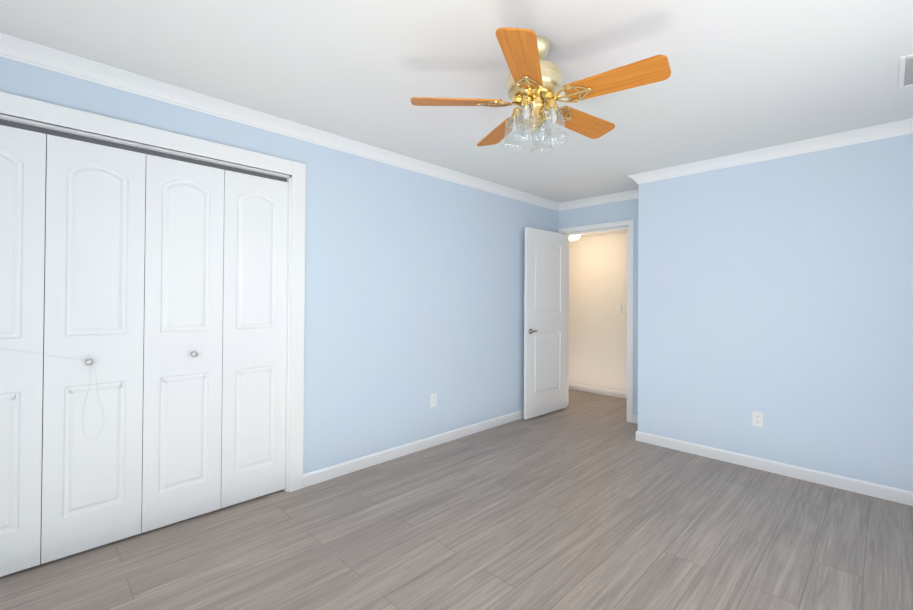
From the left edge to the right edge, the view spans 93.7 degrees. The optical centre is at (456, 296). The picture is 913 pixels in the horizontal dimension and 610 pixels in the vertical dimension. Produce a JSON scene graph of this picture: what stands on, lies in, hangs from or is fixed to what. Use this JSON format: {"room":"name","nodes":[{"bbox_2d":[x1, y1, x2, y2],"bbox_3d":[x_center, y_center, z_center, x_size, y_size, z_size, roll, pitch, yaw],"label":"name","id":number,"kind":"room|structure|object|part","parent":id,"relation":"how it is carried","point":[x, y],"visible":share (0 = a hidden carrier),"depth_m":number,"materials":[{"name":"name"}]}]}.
{"room":"empty bedroom","nodes":[
{"label":"empty bedroom","id":0,"kind":"room"},
{"bbox_2d":[0,57,557,473],"bbox_3d":[-0.694,0.085,3.356,5.525,2.440,0.120,1,-1,-45],"label":"wall","id":1,"kind":"structure","parent":0,"point":[414,290],"depth_m":3.41,"materials":[{"name":"blue paint"}]},
{"bbox_2d":[0,125,45,576],"bbox_3d":[-2.121,0.247,1.917,0.388,2.052,0.035,1,-1,-45],"label":"closet door","id":2,"kind":"structure","parent":1,"relation":"in","point":[22,194],"depth_m":1.99,"materials":[{"name":"white paint"}]},
{"bbox_2d":[41,134,145,563],"bbox_3d":[-1.831,0.251,2.179,0.388,2.052,0.074,1,-1,-45],"label":"closet door","id":3,"kind":"structure","parent":1,"relation":"in","point":[94,290],"depth_m":2.17,"materials":[{"name":"white paint"}]},
{"bbox_2d":[1,348,103,438],"bbox_3d":[-2.075,0.321,1.927,0.763,0.792,0.010,1,-1,-45],"label":"wire","id":4,"kind":"object","parent":3,"relation":"hanging from","point":[88,389],"visible":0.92,"depth_m":2.14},
{"bbox_3d":[-1.841,0.328,2.144,0.032,0.032,0.039,1,-1,-45],"label":"knob","id":5,"kind":"part","parent":3,"relation":"part of","materials":[{"name":"silver metal"}]},
{"bbox_2d":[0,119,286,181],"bbox_3d":[-1.708,-0.788,2.346,1.561,0.028,0.038,1,-1,-45],"label":"door track","id":6,"kind":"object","parent":1,"relation":"attached to","point":[96,141],"depth_m":2.29,"materials":[{"name":"grey metal"}]},
{"bbox_2d":[0,91,305,491],"bbox_3d":[-1.709,0.191,2.333,1.775,2.200,0.138,1,-1,-45],"label":"trim","id":7,"kind":"structure","parent":1,"relation":"attached to","point":[27,111],"depth_m":2.75,"materials":[{"name":"white paint"}]},
{"bbox_2d":[141,154,223,532],"bbox_3d":[-1.554,0.255,2.455,0.388,2.052,0.074,1,-1,-45],"label":"closet door","id":8,"kind":"structure","parent":1,"relation":"in","point":[182,348],"depth_m":2.44,"materials":[{"name":"white paint"}]},
{"bbox_3d":[-1.514,0.333,2.469,0.032,0.032,0.039,1,-1,-45],"label":"knob","id":9,"kind":"part","parent":8,"relation":"part of","materials":[{"name":"silver metal"}]},
{"bbox_2d":[221,170,287,507],"bbox_3d":[-1.290,0.259,2.744,0.388,2.052,0.035,1,-1,-45],"label":"closet door","id":10,"kind":"structure","parent":1,"relation":"in","point":[254,344],"depth_m":2.72,"materials":[{"name":"white paint"}]},
{"bbox_2d":[0,33,559,210],"bbox_3d":[-0.618,-1.096,3.297,5.285,0.078,0.072,1,-1,-45],"label":"crown molding","id":11,"kind":"structure","parent":1,"relation":"attached to","point":[33,54],"depth_m":2.52,"materials":[{"name":"white paint"}]},
{"bbox_2d":[303,409,523,487],"bbox_3d":[0.086,1.273,4.036,3.195,0.086,0.014,1,-1,-45],"label":"baseboard","id":12,"kind":"structure","parent":1,"relation":"attached to","point":[314,477],"depth_m":3.49,"materials":[{"name":"white paint"}]},
{"bbox_2d":[430,393,436,406],"bbox_3d":[-0.201,0.911,3.755,0.070,0.114,0.008,1,-1,-45],"label":"electrical outlet","id":13,"kind":"object","parent":1,"relation":"attached to","point":[433,400],"visible":1,"depth_m":3.75,"materials":[{"name":"white plastic"}]},
{"bbox_2d":[0,389,912,609],"bbox_3d":[0.160,1.350,3.217,6.565,0.080,5.680,1,-1,-45],"label":"floor","id":14,"kind":"structure","parent":0,"point":[582,500],"depth_m":2.27,"materials":[{"name":"laminate"}]},
{"bbox_2d":[0,0,912,202],"bbox_3d":[0.267,-1.186,2.409,5.525,0.100,4.380,1,-1,-45],"label":"ceiling","id":15,"kind":"structure","parent":0,"point":[747,75],"depth_m":2.10,"materials":[{"name":"white paint"}]},
{"bbox_2d":[410,28,670,153],"bbox_3d":[0.380,-0.910,1.945,1.066,0.456,1.073,1,-1,-45],"label":"ceiling fan","id":16,"kind":"object","parent":15,"relation":"hanging from","point":[535,88],"visible":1,"depth_m":1.85,"materials":[{"name":"brown wood"}]},
{"bbox_2d":[899,54,912,88],"bbox_3d":[2.277,-1.120,2.121,0.410,0.010,0.115,1,-1,-45],"label":"ceiling vent","id":17,"kind":"object","parent":15,"relation":"in","point":[902,71],"visible":0.92,"depth_m":2.14,"materials":[{"name":"white plastic"}]},
{"bbox_2d":[558,198,637,414],"bbox_3d":[1.726,0.112,4.755,0.120,2.440,1.311,1,-1,-45],"label":"wall","id":18,"kind":"structure","parent":0,"point":[624,210],"depth_m":4.64,"materials":[{"name":"blue paint"}]},
{"bbox_2d":[558,219,633,422],"bbox_3d":[1.592,0.261,4.887,0.152,2.143,0.914,1,-1,-45],"label":"door frame","id":19,"kind":"structure","parent":18,"relation":"attached to","point":[628,225],"depth_m":4.56,"materials":[{"name":"white paint"}]},
{"bbox_2d":[524,227,566,419],"bbox_3d":[1.009,0.289,4.843,0.761,2.053,0.116,1,-1,-45],"label":"door","id":20,"kind":"structure","parent":19,"relation":"attached to","point":[545,315],"depth_m":4.78,"materials":[{"name":"white paint"}]},
{"bbox_2d":[560,190,637,210],"bbox_3d":[1.656,-1.070,4.706,0.072,0.078,1.101,1,-1,-45],"label":"crown molding","id":21,"kind":"structure","parent":18,"relation":"attached to","point":[627,195],"depth_m":4.77,"materials":[{"name":"white paint"}]},
{"bbox_2d":[569,233,626,391],"bbox_3d":[1.793,0.123,6.162,0.120,2.440,3.811,1,-1,-45],"label":"wall","id":22,"kind":"structure","parent":0,"point":[597,323],"depth_m":5.88,"materials":[{"name":"beige paint"}]},
{"bbox_2d":[568,383,626,398],"bbox_3d":[1.738,1.299,6.106,0.014,0.086,3.571,1,-1,-45],"label":"baseboard","id":23,"kind":"structure","parent":22,"relation":"attached to","point":[621,394],"depth_m":5.88,"materials":[{"name":"white paint"}]},
{"bbox_2d":[616,305,621,313],"bbox_3d":[2.161,0.178,5.699,0.010,0.114,0.070,1,-1,-45],"label":"light switch","id":24,"kind":"object","parent":22,"relation":"attached to","point":[618,309],"visible":1,"depth_m":5.70,"materials":[{"name":"white plastic"}]},
{"bbox_2d":[580,230,626,237],"bbox_3d":[1.474,-0.891,5.845,1.040,0.100,3.811,1,-1,-45],"label":"ceiling","id":25,"kind":"structure","parent":0,"point":[604,233],"depth_m":5.72,"materials":[{"name":"white paint"}]},
{"bbox_2d":[569,235,580,240],"bbox_3d":[1.533,-0.789,5.664,0.244,0.107,0.244,1,-1,-45],"label":"hall ceiling light","id":26,"kind":"object","parent":25,"relation":"attached to","point":[574,238],"visible":0.38,"depth_m":5.60,"materials":[{"name":"white glass"}]},
{"bbox_2d":[638,133,912,491],"bbox_3d":[2.676,0.107,3.329,0.545,2.440,2.289,1,-1,-45],"label":"wall","id":27,"kind":"structure","parent":0,"point":[778,292],"depth_m":3.17,"materials":[{"name":"blue paint"}]},
{"bbox_2d":[752,411,762,427],"bbox_3d":[2.314,0.945,3.288,0.008,0.114,0.070,1,-1,-45],"label":"electrical outlet","id":28,"kind":"object","parent":27,"relation":"attached to","point":[757,419],"visible":1,"depth_m":3.29,"materials":[{"name":"white plastic"}]},
{"bbox_2d":[628,118,912,184],"bbox_3d":[2.365,-1.077,3.221,0.072,0.078,2.151,1,-1,-45],"label":"crown molding","id":29,"kind":"structure","parent":27,"relation":"attached to","point":[902,127],"depth_m":3.16,"materials":[{"name":"white paint"}]},
{"bbox_2d":[636,431,912,505],"bbox_3d":[2.408,1.281,3.184,0.014,0.086,2.143,1,-1,-45],"label":"baseboard","id":30,"kind":"structure","parent":27,"relation":"attached to","point":[893,494],"depth_m":3.15,"materials":[{"name":"white paint"}]}
]}

